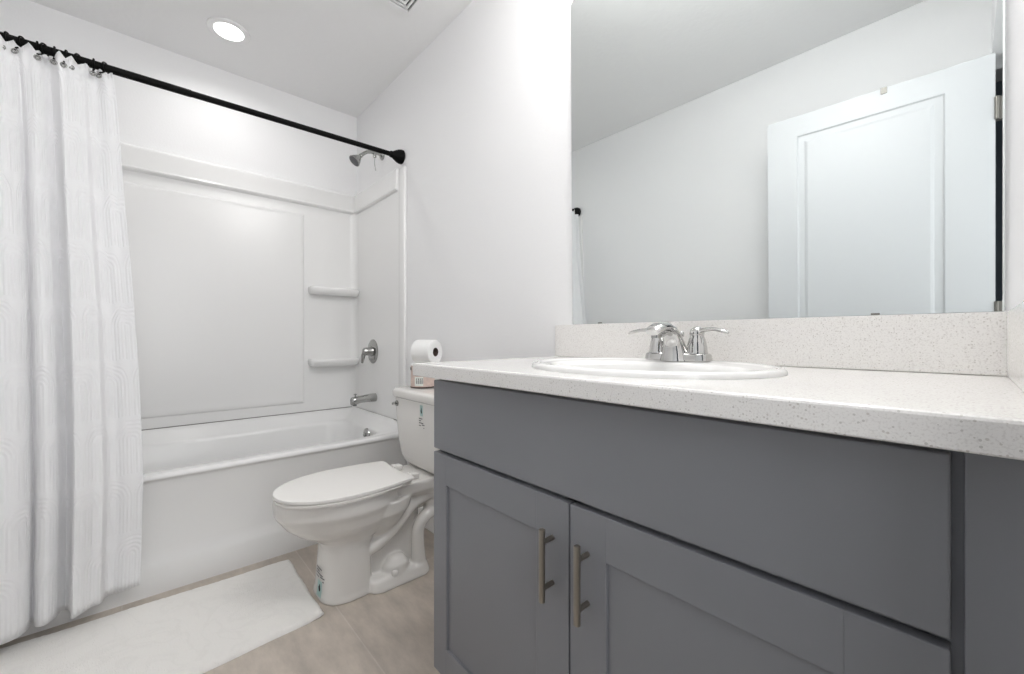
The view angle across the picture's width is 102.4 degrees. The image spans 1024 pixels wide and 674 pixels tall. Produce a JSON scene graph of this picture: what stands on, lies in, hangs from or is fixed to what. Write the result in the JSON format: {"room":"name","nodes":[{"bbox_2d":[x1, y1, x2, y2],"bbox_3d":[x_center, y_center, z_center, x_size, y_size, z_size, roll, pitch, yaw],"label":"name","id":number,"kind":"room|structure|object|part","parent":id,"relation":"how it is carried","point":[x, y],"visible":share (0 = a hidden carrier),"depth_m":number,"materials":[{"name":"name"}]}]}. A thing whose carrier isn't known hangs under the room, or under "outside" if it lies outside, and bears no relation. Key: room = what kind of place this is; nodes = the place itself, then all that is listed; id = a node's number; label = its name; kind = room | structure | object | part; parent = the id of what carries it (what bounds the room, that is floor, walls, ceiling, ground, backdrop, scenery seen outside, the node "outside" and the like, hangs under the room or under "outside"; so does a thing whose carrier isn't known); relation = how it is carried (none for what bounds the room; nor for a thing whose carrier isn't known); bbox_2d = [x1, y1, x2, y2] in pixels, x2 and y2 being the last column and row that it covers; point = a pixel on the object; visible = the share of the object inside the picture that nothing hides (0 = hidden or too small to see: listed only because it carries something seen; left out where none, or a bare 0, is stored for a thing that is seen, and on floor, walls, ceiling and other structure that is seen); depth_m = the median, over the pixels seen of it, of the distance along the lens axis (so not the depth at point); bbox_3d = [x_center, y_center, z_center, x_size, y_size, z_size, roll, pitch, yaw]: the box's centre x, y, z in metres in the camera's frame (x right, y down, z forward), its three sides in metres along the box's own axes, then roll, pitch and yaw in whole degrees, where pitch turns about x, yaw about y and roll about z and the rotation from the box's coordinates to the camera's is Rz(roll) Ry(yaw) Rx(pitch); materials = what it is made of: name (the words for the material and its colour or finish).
{"room":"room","nodes":[
{"label":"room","id":0,"kind":"room"},
{"bbox_2d":[0,0,356,195],"bbox_3d":[-1.742,-0.272,2.412,1.640,2.573,0.100,0,0,-42],"label":"wall","id":1,"kind":"structure","parent":0,"point":[149,117],"depth_m":2.33,"materials":[{"name":"white paint"}]},
{"bbox_2d":[120,142,406,430],"bbox_3d":[-1.462,-0.243,2.100,1.639,1.495,0.738,0,0,-42],"label":"tub surround","id":2,"kind":"object","parent":1,"relation":"attached to","point":[255,295],"visible":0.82,"depth_m":2.45,"materials":[{"name":"white plastic"}]},
{"bbox_2d":[308,358,358,366],"bbox_3d":[-1.180,0.165,2.758,0.324,0.052,0.098,0,0,-42],"label":"corner shelf","id":3,"kind":"object","parent":2,"relation":"attached to","point":[312,362],"depth_m":2.72,"materials":[{"name":"white plastic"}]},
{"bbox_2d":[308,286,358,296],"bbox_3d":[-1.180,-0.306,2.758,0.324,0.052,0.098,0,0,-42],"label":"corner shelf","id":4,"kind":"object","parent":2,"relation":"attached to","point":[313,291],"depth_m":2.73,"materials":[{"name":"white plastic"}]},
{"bbox_2d":[350,393,376,405],"bbox_3d":[-0.936,0.388,2.597,0.156,0.075,0.054,0,0,-42],"label":"tub spout","id":5,"kind":"object","parent":2,"relation":"attached to","point":[372,397],"visible":1,"depth_m":2.58,"materials":[{"name":"grey metal"}]},
{"bbox_2d":[361,339,377,362],"bbox_3d":[-0.929,0.090,2.651,0.072,0.156,0.156,0,0,-42],"label":"shower valve","id":6,"kind":"object","parent":2,"relation":"attached to","point":[371,351],"visible":1,"depth_m":2.64,"materials":[{"name":"grey metal"}]},
{"bbox_3d":[-0.949,0.121,2.644,0.050,0.090,0.034,0,0,3],"label":"valve lever","id":7,"kind":"part","parent":6,"relation":"part of","materials":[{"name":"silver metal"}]},
{"bbox_3d":[-0.869,-0.242,2.622,0.058,1.493,0.720,0,0,-42],"label":"panel","id":8,"kind":"part","parent":2,"relation":"part of","materials":[{"name":"white plastic"}]},
{"bbox_2d":[0,32,404,163],"bbox_3d":[-1.251,-1.043,1.866,1.638,0.080,0.080,-1,1,-42],"label":"shower curtain rod","id":9,"kind":"object","parent":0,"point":[398,156],"visible":1,"depth_m":1.78,"materials":[{"name":"black metal"}]},
{"bbox_2d":[3,31,8,49],"bbox_3d":[-1.738,-1.013,1.414,0.020,0.084,0.065,0,0,-32],"label":"curtain ring","id":10,"kind":"object","parent":9,"relation":"hanging from","point":[4,32],"visible":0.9,"depth_m":1.41,"materials":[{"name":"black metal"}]},
{"bbox_2d":[11,35,23,53],"bbox_3d":[-1.714,-1.014,1.436,0.020,0.084,0.065,0,0,-22],"label":"curtain ring","id":11,"kind":"object","parent":9,"relation":"hanging from","point":[14,51],"visible":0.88,"depth_m":1.42,"materials":[{"name":"grey metal"}]},
{"bbox_2d":[33,41,41,60],"bbox_3d":[-1.685,-1.014,1.462,0.065,0.084,0.020,0,0,39],"label":"curtain ring","id":12,"kind":"object","parent":9,"relation":"hanging from","point":[36,55],"visible":0.95,"depth_m":1.45,"materials":[{"name":"grey metal"}]},
{"bbox_2d":[38,42,48,57],"bbox_3d":[-1.676,-1.014,1.471,0.020,0.084,0.065,0,0,-18],"label":"curtain ring","id":13,"kind":"object","parent":9,"relation":"hanging from","point":[41,43],"visible":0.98,"depth_m":1.46,"materials":[{"name":"grey metal"}]},
{"bbox_2d":[49,46,57,64],"bbox_3d":[-1.654,-1.015,1.489,0.020,0.084,0.065,0,0,-44],"label":"curtain ring","id":14,"kind":"object","parent":9,"relation":"hanging from","point":[53,61],"visible":0.93,"depth_m":1.47,"materials":[{"name":"grey metal"}]},
{"bbox_2d":[60,49,67,67],"bbox_3d":[-1.633,-1.015,1.508,0.020,0.084,0.065,0,0,-34],"label":"curtain ring","id":15,"kind":"object","parent":9,"relation":"hanging from","point":[63,64],"visible":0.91,"depth_m":1.49,"materials":[{"name":"grey metal"}]},
{"bbox_2d":[0,35,142,644],"bbox_3d":[-1.597,-0.036,1.409,0.499,1.993,0.217,0,0,-42],"label":"shower curtain","id":16,"kind":"object","parent":9,"relation":"hanging from","point":[71,459],"visible":1,"depth_m":1.44,"materials":[{"name":"white fabric"}]},
{"bbox_2d":[69,53,79,69],"bbox_3d":[-1.614,-1.016,1.527,0.020,0.084,0.065,0,0,-17],"label":"curtain ring","id":17,"kind":"object","parent":9,"relation":"hanging from","point":[75,54],"visible":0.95,"depth_m":1.52,"materials":[{"name":"grey metal"}]},
{"bbox_2d":[89,58,96,75],"bbox_3d":[-1.580,-1.016,1.556,0.020,0.084,0.065,0,0,-43],"label":"curtain ring","id":18,"kind":"object","parent":9,"relation":"hanging from","point":[92,73],"visible":1,"depth_m":1.54,"materials":[{"name":"grey metal"}]},
{"bbox_2d":[96,61,108,77],"bbox_3d":[-1.561,-1.017,1.575,0.020,0.084,0.065,0,0,-16],"label":"curtain ring","id":19,"kind":"object","parent":9,"relation":"hanging from","point":[103,62],"visible":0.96,"depth_m":1.56,"materials":[{"name":"grey metal"}]},
{"bbox_2d":[0,528,439,673],"bbox_3d":[-0.839,1.055,0.467,3.100,0.080,4.200,0,0,-42],"label":"floor","id":20,"kind":"structure","parent":0,"point":[391,631],"depth_m":1.41,"materials":[{"name":"beige laminate"}]},
{"bbox_2d":[0,560,323,673],"bbox_3d":[-1.162,1.003,1.381,0.887,0.023,0.581,0,0,-42],"label":"bath mat","id":21,"kind":"object","parent":20,"relation":"on","point":[199,630],"visible":1,"depth_m":1.40,"materials":[{"name":"white fabric"}]},
{"bbox_2d":[16,407,405,638],"bbox_3d":[-1.453,0.750,2.091,1.632,0.530,0.756,0,0,-42],"label":"bathtub","id":22,"kind":"object","parent":20,"relation":"on","point":[208,488],"visible":0.52,"depth_m":1.87,"materials":[{"name":"white plastic"}]},
{"bbox_3d":[-0.881,0.583,2.474,0.023,0.076,0.076,0,0,-42],"label":"overflow plate","id":23,"kind":"part","parent":22,"relation":"part of","materials":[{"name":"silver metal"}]},
{"bbox_2d":[272,386,439,605],"bbox_3d":[-0.563,0.629,1.744,0.789,0.772,0.444,0,0,-42],"label":"toilet","id":24,"kind":"object","parent":20,"relation":"on","point":[366,524],"visible":0.93,"depth_m":1.63,"materials":[{"name":"white ceramic"}]},
{"bbox_3d":[-0.677,0.577,1.641,0.482,0.013,0.360,0,0,-42],"label":"lid","id":25,"kind":"part","parent":24,"relation":"part of","materials":[{"name":"white plastic"}]},
{"bbox_3d":[-0.583,0.806,1.742,0.753,0.417,0.363,0,0,-42],"label":"bowl","id":26,"kind":"part","parent":24,"relation":"part of","materials":[{"name":"white ceramic"}]},
{"bbox_3d":[-0.359,0.266,1.928,0.240,0.045,0.444,0,0,-42],"label":"tank lid","id":27,"kind":"part","parent":24,"relation":"part of","materials":[{"name":"white ceramic"}]},
{"bbox_3d":[-0.365,0.446,1.923,0.203,0.315,0.422,0,0,-42],"label":"tank","id":28,"kind":"part","parent":24,"relation":"part of","materials":[{"name":"white ceramic"}]},
{"bbox_2d":[410,363,434,388],"bbox_3d":[-0.436,0.185,2.014,0.119,0.114,0.118,0,0,-42],"label":"box","id":29,"kind":"object","parent":24,"relation":"on","point":[419,382],"visible":0.55,"depth_m":1.96,"materials":[{"name":"brown cardboard"}]},
{"bbox_2d":[411,340,441,362],"bbox_3d":[-0.409,0.069,1.977,0.105,0.116,0.116,0,0,26],"label":"toilet roll","id":30,"kind":"object","parent":29,"relation":"on","point":[422,351],"visible":0.91,"depth_m":1.94,"materials":[{"name":"white paper"}]},
{"bbox_2d":[434,379,1023,673],"bbox_3d":[0.321,0.559,0.911,0.574,0.912,1.047,0,0,-42],"label":"vanity cabinet","id":31,"kind":"object","parent":20,"relation":"on","point":[572,535],"visible":0.91,"depth_m":0.59,"materials":[{"name":"grey wood"}]},
{"bbox_3d":[-0.047,0.607,0.959,0.019,0.592,0.480,0,0,-42],"label":"door","id":32,"kind":"part","parent":31,"relation":"part of","materials":[{"name":"grey paint"}]},
{"bbox_3d":[0.066,0.434,0.792,0.037,0.140,0.012,0,0,-42],"label":"handle","id":33,"kind":"part","parent":31,"relation":"part of","materials":[{"name":"silver metal"}]},
{"bbox_3d":[0.123,0.434,0.729,0.037,0.140,0.012,0,0,-42],"label":"handle","id":34,"kind":"part","parent":31,"relation":"part of","materials":[{"name":"silver metal"}]},
{"bbox_2d":[413,301,1023,460],"bbox_3d":[0.306,0.028,0.913,0.599,0.146,1.073,0,0,-42],"label":"countertop","id":35,"kind":"structure","parent":31,"relation":"on","point":[948,381],"depth_m":0.70,"materials":[{"name":"stone"}]},
{"bbox_2d":[531,357,787,378],"bbox_3d":[0.294,0.133,0.919,0.460,0.154,0.540,0,0,-42],"label":"sink","id":36,"kind":"object","parent":35,"relation":"in","point":[600,366],"visible":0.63,"depth_m":0.88,"materials":[{"name":"white ceramic"}]},
{"bbox_2d":[628,322,728,361],"bbox_3d":[0.415,0.010,1.054,0.183,0.098,0.200,0,0,0],"label":"faucet","id":37,"kind":"object","parent":35,"relation":"on","point":[667,343],"visible":1,"depth_m":1.02,"materials":[{"name":"silver metal"}]},
{"bbox_3d":[0.375,0.007,1.125,0.051,0.067,0.107,0,0,-42],"label":"handle","id":38,"kind":"part","parent":37,"relation":"part of","materials":[{"name":"silver metal"}]},
{"bbox_3d":[0.389,0.010,1.031,0.156,0.098,0.072,0,0,-42],"label":"spout","id":39,"kind":"part","parent":37,"relation":"part of","materials":[{"name":"silver metal"}]},
{"bbox_3d":[0.427,0.049,1.066,0.058,0.020,0.166,0,0,-42],"label":"plate","id":40,"kind":"part","parent":37,"relation":"part of","materials":[{"name":"silver metal"}]},
{"bbox_3d":[0.480,0.007,1.007,0.051,0.067,0.107,0,0,-42],"label":"handle","id":41,"kind":"part","parent":37,"relation":"part of","materials":[{"name":"silver metal"}]},
{"bbox_3d":[0.279,0.607,0.597,0.019,0.592,0.488,0,0,-42],"label":"door","id":42,"kind":"part","parent":31,"relation":"part of","materials":[{"name":"grey paint"}]},
{"bbox_2d":[30,0,472,117],"bbox_3d":[-0.839,-1.598,0.467,3.100,0.080,4.200,0,0,-42],"label":"ceiling","id":43,"kind":"structure","parent":0,"point":[338,55],"depth_m":2.11,"materials":[{"name":"white paint"}]},
{"bbox_2d":[206,17,250,44],"bbox_3d":[-1.438,-1.553,2.093,0.188,0.009,0.188,0,0,-42],"label":"recessed light","id":44,"kind":"object","parent":43,"relation":"in","point":[225,29],"visible":1,"depth_m":2.08,"materials":[{"name":"white paint"}]},
{"bbox_2d":[380,0,424,17],"bbox_3d":[-0.503,-1.552,1.782,0.300,0.012,0.300,0,0,-42],"label":"ceiling vent","id":45,"kind":"object","parent":43,"relation":"in","point":[407,7],"visible":1,"depth_m":1.92,"materials":[{"name":"white paint"}]},
{"bbox_2d":[357,0,1023,464],"bbox_3d":[0.276,-0.272,1.470,0.100,2.573,4.200,0,0,-42],"label":"wall","id":46,"kind":"structure","parent":0,"point":[480,118],"depth_m":1.80,"materials":[{"name":"white paint"}]},
{"bbox_2d":[349,150,384,170],"bbox_3d":[-0.897,-1.113,2.543,0.208,0.141,0.074,0,0,-42],"label":"shower","id":47,"kind":"object","parent":46,"relation":"attached to","point":[355,160],"visible":0.91,"depth_m":2.51,"materials":[{"name":"grey metal"}]},
{"bbox_3d":[-0.874,-1.137,2.563,0.143,0.060,0.021,0,0,-42],"label":"shower arm","id":48,"kind":"part","parent":47,"relation":"part of","materials":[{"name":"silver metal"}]},
{"bbox_2d":[418,506,433,532],"bbox_3d":[-0.201,0.967,1.916,0.013,0.096,1.150,0,0,-42],"label":"baseboard","id":49,"kind":"structure","parent":46,"relation":"attached to","point":[430,524],"depth_m":2.16,"materials":[{"name":"white paint"}]},
{"bbox_2d":[555,312,1006,375],"bbox_3d":[0.521,0.011,1.107,0.019,0.112,1.072,0,0,-42],"label":"backsplash","id":50,"kind":"structure","parent":46,"relation":"attached to","point":[948,343],"depth_m":0.88,"materials":[{"name":"stone"}]},
{"bbox_2d":[571,0,1004,323],"bbox_3d":[0.540,-0.619,1.090,0.008,1.145,0.981,0,0,-42],"label":"wall mirror","id":51,"kind":"object","parent":46,"relation":"attached to","point":[732,159],"visible":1,"depth_m":0.97,"materials":[{"name":"clear glass"}]}
]}

